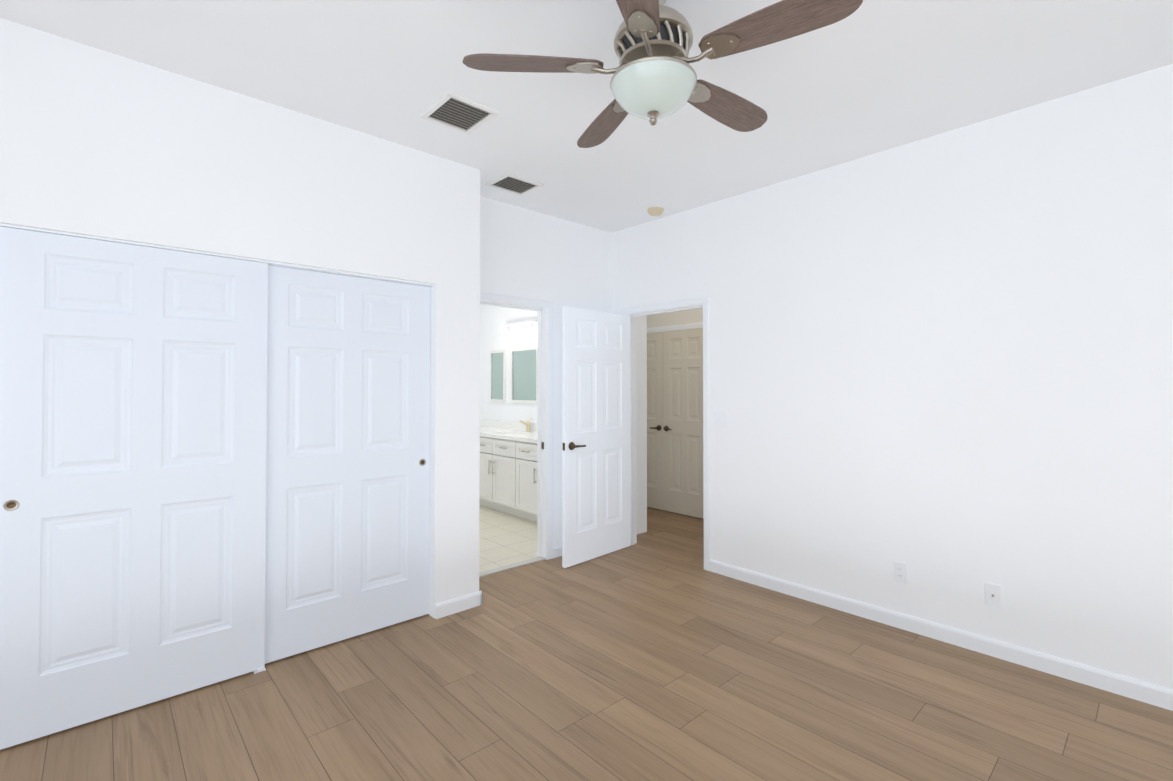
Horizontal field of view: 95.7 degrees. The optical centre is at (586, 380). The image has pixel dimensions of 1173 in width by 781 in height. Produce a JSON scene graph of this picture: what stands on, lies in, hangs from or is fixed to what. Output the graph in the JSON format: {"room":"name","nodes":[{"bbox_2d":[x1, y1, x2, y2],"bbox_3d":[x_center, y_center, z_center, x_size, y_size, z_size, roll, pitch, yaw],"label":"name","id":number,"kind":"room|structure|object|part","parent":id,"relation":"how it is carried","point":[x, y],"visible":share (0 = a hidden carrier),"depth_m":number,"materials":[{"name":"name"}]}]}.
{"room":"empty bedroom","nodes":[
{"label":"empty bedroom","id":0,"kind":"room"},
{"bbox_2d":[0,18,479,618],"bbox_3d":[-2.647,0.019,2.052,4.790,2.840,0.540,1,-1,-42],"label":"wall","id":1,"kind":"structure","parent":0,"point":[96,142],"depth_m":2.63,"materials":[{"name":"paint"}]},
{"bbox_2d":[0,226,267,749],"bbox_3d":[-1.959,0.419,2.364,0.926,2.025,0.038,1,-1,-42],"label":"closet door","id":2,"kind":"structure","parent":1,"relation":"in","point":[133,410],"depth_m":2.31,"materials":[{"name":"white wood"}]},
{"bbox_2d":[0,223,434,286],"bbox_3d":[-1.643,-0.596,2.696,1.830,0.009,0.085,1,-1,-42],"label":"trim","id":3,"kind":"structure","parent":1,"relation":"attached to","point":[279,264],"depth_m":2.59,"materials":[{"name":"white wood"}]},
{"bbox_2d":[265,265,429,663],"bbox_3d":[-1.328,0.428,2.998,0.931,2.025,0.038,1,-1,-42],"label":"closet door","id":4,"kind":"structure","parent":1,"relation":"in","point":[348,466],"depth_m":2.96,"materials":[{"name":"white wood"}]},
{"bbox_2d":[435,591,478,618],"bbox_3d":[-0.813,1.413,3.335,0.286,0.089,0.013,1,-1,-42],"label":"baseboard","id":5,"kind":"structure","parent":1,"relation":"attached to","point":[452,606],"depth_m":3.33,"materials":[{"name":"white wood"}]},
{"bbox_2d":[479,591,481,605],"bbox_3d":[-0.819,1.417,3.612,0.040,0.089,0.433,1,-1,-42],"label":"baseboard","id":6,"kind":"structure","parent":1,"relation":"attached to","point":[480,592],"depth_m":3.44,"materials":[{"name":"white wood"}]},
{"bbox_2d":[479,505,538,572],"bbox_3d":[-1.297,1.511,5.609,2.230,0.056,3.040,1,-1,-42],"label":"floor","id":7,"kind":"structure","parent":0,"point":[505,539],"depth_m":4.91,"materials":[{"name":"beige tile"}]},
{"bbox_2d":[479,422,494,507],"bbox_3d":[-0.985,1.006,6.349,0.572,0.974,0.400,1,-1,-42],"label":"base cabinet","id":8,"kind":"object","parent":7,"relation":"on","point":[485,431],"depth_m":6.15,"materials":[{"name":"white wood"}]},
{"bbox_2d":[491,422,536,514],"bbox_3d":[-0.698,1.002,6.035,0.572,0.974,0.450,1,-1,-42],"label":"base cabinet","id":9,"kind":"object","parent":7,"relation":"on","point":[508,467],"depth_m":5.91,"materials":[{"name":"white wood"}]},
{"bbox_2d":[515,426,536,521],"bbox_3d":[-0.269,0.996,5.567,0.572,0.974,0.820,1,-1,-42],"label":"base cabinet","id":10,"kind":"object","parent":7,"relation":"on","point":[525,436],"depth_m":5.58,"materials":[{"name":"white wood"}]},
{"bbox_3d":[-1.254,1.011,6.644,0.572,0.974,0.400,1,-1,-42],"label":"base cabinet","id":11,"kind":"object","parent":7,"relation":"on","visible":0},
{"bbox_2d":[480,419,536,443],"bbox_3d":[-0.806,0.635,6.159,0.571,0.238,2.410,1,-1,-42],"label":"countertop","id":12,"kind":"structure","parent":11,"relation":"on","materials":[{"name":"white stone"}]},
{"bbox_2d":[520,418,531,431],"bbox_3d":[-0.720,0.534,6.340,0.174,0.169,0.052,1,-1,-42],"label":"faucet","id":13,"kind":"object","parent":12,"relation":"on","point":[529,425],"depth_m":6.35,"materials":[{"name":"gold metal"}]},
{"bbox_2d":[480,304,537,426],"bbox_3d":[-0.498,0.079,6.333,0.100,2.840,2.880,1,-1,-42],"label":"wall","id":14,"kind":"structure","parent":0,"point":[493,319],"depth_m":6.92,"materials":[{"name":"paint"}]},
{"bbox_2d":[490,350,505,401],"bbox_3d":[-1.164,-0.052,6.972,0.022,0.680,0.360,1,-1,-42],"label":"bathroom mirror","id":15,"kind":"object","parent":14,"relation":"attached to","point":[497,375],"visible":0.96,"depth_m":6.96,"materials":[{"name":"white mirror"}]},
{"bbox_2d":[501,317,537,334],"bbox_3d":[-0.852,-0.668,6.561,0.127,0.170,0.680,1,-1,-42],"label":"sconce","id":16,"kind":"object","parent":14,"relation":"attached to","point":[527,324],"visible":1,"depth_m":6.53,"materials":[{"name":"silver metal"}]},
{"bbox_2d":[511,346,537,403],"bbox_3d":[-0.761,-0.059,6.531,0.022,0.680,0.575,1,-1,-42],"label":"bathroom mirror","id":17,"kind":"object","parent":14,"relation":"attached to","point":[523,375],"visible":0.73,"depth_m":6.53,"materials":[{"name":"white mirror"}]},
{"bbox_2d":[480,196,646,559],"bbox_3d":[-0.235,0.054,4.541,2.130,2.840,0.120,1,-1,-42],"label":"wall","id":18,"kind":"structure","parent":0,"point":[530,254],"depth_m":4.44,"materials":[{"name":"paint"}]},
{"bbox_2d":[479,557,545,577],"bbox_3d":[-0.620,1.463,4.142,0.714,0.011,0.070,1,-1,-42],"label":"trim","id":19,"kind":"structure","parent":18,"relation":"attached to","point":[507,567],"depth_m":4.15,"materials":[{"name":"grey wood"}]},
{"bbox_2d":[480,292,553,559],"bbox_3d":[-0.619,0.407,4.156,0.836,2.123,0.112,1,-1,-42],"label":"door frame","id":20,"kind":"structure","parent":18,"relation":"attached to","point":[548,305],"depth_m":4.38,"materials":[{"name":"white wood"}]},
{"bbox_2d":[553,545,561,557],"bbox_3d":[-0.010,1.431,4.619,0.705,0.089,0.040,1,-1,-42],"label":"baseboard","id":21,"kind":"structure","parent":18,"relation":"attached to","point":[557,550],"depth_m":4.42,"materials":[{"name":"white wood"}]},
{"bbox_2d":[0,507,1172,780],"bbox_3d":[0.074,1.459,1.301,8.180,0.060,7.750,1,-1,-42],"label":"floor","id":22,"kind":"structure","parent":0,"point":[656,651],"depth_m":2.35,"materials":[{"name":"brown wood"}]},
{"bbox_2d":[253,667,265,673],"bbox_3d":[-1.647,1.437,2.665,0.050,0.022,0.090,1,-1,-42],"label":"trim","id":23,"kind":"structure","parent":22,"relation":"on","point":[261,669],"depth_m":2.63,"materials":[{"name":"white"}]},
{"bbox_2d":[0,0,1172,232],"bbox_3d":[-0.566,-1.450,2.078,8.230,0.100,9.700,1,-1,-42],"label":"ceiling","id":24,"kind":"structure","parent":0,"point":[868,78],"depth_m":2.40,"materials":[{"name":"paint"}]},
{"bbox_2d":[419,90,499,134],"bbox_3d":[-0.664,-1.384,2.770,0.290,0.013,0.325,1,-1,-42],"label":"ceiling vent","id":25,"kind":"object","parent":24,"relation":"in","point":[456,112],"visible":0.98,"depth_m":2.76,"materials":[{"name":"white metal"}]},
{"bbox_2d":[485,172,543,195],"bbox_3d":[-0.506,-1.371,3.730,0.310,0.013,0.280,1,-1,-42],"label":"ceiling vent","id":26,"kind":"object","parent":24,"relation":"in","point":[514,184],"visible":1,"depth_m":3.72,"materials":[{"name":"white metal"}]},
{"bbox_2d":[647,207,663,215],"bbox_3d":[0.555,-1.350,4.267,0.132,0.040,0.132,1,-1,-42],"label":"smoke detector","id":27,"kind":"object","parent":24,"relation":"attached to","point":[654,211],"visible":1,"depth_m":4.23,"materials":[{"name":"beige plastic"}]},
{"bbox_2d":[463,0,862,147],"bbox_3d":[0.273,-1.143,1.871,1.215,0.520,1.247,1,-1,-42],"label":"ceiling fan","id":28,"kind":"object","parent":24,"relation":"hanging from","point":[653,78],"visible":1,"depth_m":1.76,"materials":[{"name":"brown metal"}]},
{"bbox_3d":[-0.183,-1.086,1.825,0.480,0.006,0.140,0,11,-3],"label":"blade","id":29,"kind":"part","parent":28,"relation":"part of","materials":[{"name":"brown wood"}]},
{"bbox_3d":[0.083,-1.080,2.234,0.140,0.006,0.480,-13,4,-21],"label":"blade","id":30,"kind":"part","parent":28,"relation":"part of","materials":[{"name":"brown wood"}]},
{"bbox_3d":[0.125,-1.091,1.446,0.140,0.006,0.480,12,2,15],"label":"blade","id":31,"kind":"part","parent":28,"relation":"part of","materials":[{"name":"brown wood"}]},
{"label":"blade","id":32,"kind":"part","parent":28,"relation":"part of","materials":[{"name":"brown wood"}]},
{"bbox_3d":[0.580,-1.089,1.621,0.480,0.006,0.140,-1,-13,33],"label":"blade","id":33,"kind":"part","parent":28,"relation":"part of","materials":[{"name":"brown wood"}]},
{"bbox_2d":[647,308,702,518],"bbox_3d":[1.342,0.070,5.698,0.100,2.840,2.900,1,-1,-42],"label":"wall","id":34,"kind":"structure","parent":0,"point":[677,318],"depth_m":6.00,"materials":[{"name":"paint"}]},
{"bbox_2d":[647,322,702,332],"bbox_3d":[0.894,0.439,6.096,0.017,2.113,1.356,1,-1,-42],"label":"door frame","id":35,"kind":"structure","parent":34,"relation":"attached to","point":[676,327],"depth_m":5.98,"materials":[{"name":"white wood"}]},
{"bbox_2d":[647,329,702,518],"bbox_3d":[0.866,0.468,6.070,0.088,2.030,1.214,1,-1,-42],"label":"doors","id":36,"kind":"structure","parent":34,"relation":"in","point":[675,421],"depth_m":5.95,"materials":[{"name":"beige wood"}]},
{"bbox_2d":[612,64,1172,688],"bbox_3d":[2.380,0.028,2.637,0.120,2.840,6.220,1,-1,-42],"label":"wall","id":37,"kind":"structure","parent":0,"point":[942,366],"depth_m":2.90,"materials":[{"name":"paint"}]},
{"bbox_2d":[562,306,630,567],"bbox_3d":[0.116,0.445,4.424,0.814,2.035,0.151,1,-1,-42],"label":"entry door","id":38,"kind":"structure","parent":37,"relation":"in","point":[596,486],"depth_m":4.38,"materials":[{"name":"white wood"}]},
{"bbox_2d":[621,295,709,570],"bbox_3d":[0.683,0.412,4.488,0.154,2.123,0.936,1,-1,-42],"label":"door frame","id":39,"kind":"structure","parent":37,"relation":"attached to","point":[704,301],"depth_m":4.14,"materials":[{"name":"white wood"}]},
{"bbox_2d":[893,561,906,583],"bbox_3d":[1.841,1.129,3.116,0.009,0.118,0.072,1,-1,-42],"label":"electrical outlet plate","id":40,"kind":"object","parent":37,"relation":"attached to","point":[899,572],"visible":1,"depth_m":3.11,"materials":[{"name":"white plastic"}]},
{"bbox_2d":[710,559,1172,710],"bbox_3d":[2.640,1.398,2.235,0.013,0.089,5.005,1,-1,-42],"label":"baseboard","id":41,"kind":"structure","parent":37,"relation":"attached to","point":[1139,690],"depth_m":2.85,"materials":[{"name":"white wood"}]},
{"bbox_2d":[985,582,1001,608],"bbox_3d":[2.135,1.132,2.789,0.015,0.118,0.072,1,-1,-42],"label":"outlet plate","id":42,"kind":"object","parent":37,"relation":"attached to","point":[993,595],"visible":1,"depth_m":2.79,"materials":[{"name":"white plastic"}]}
]}

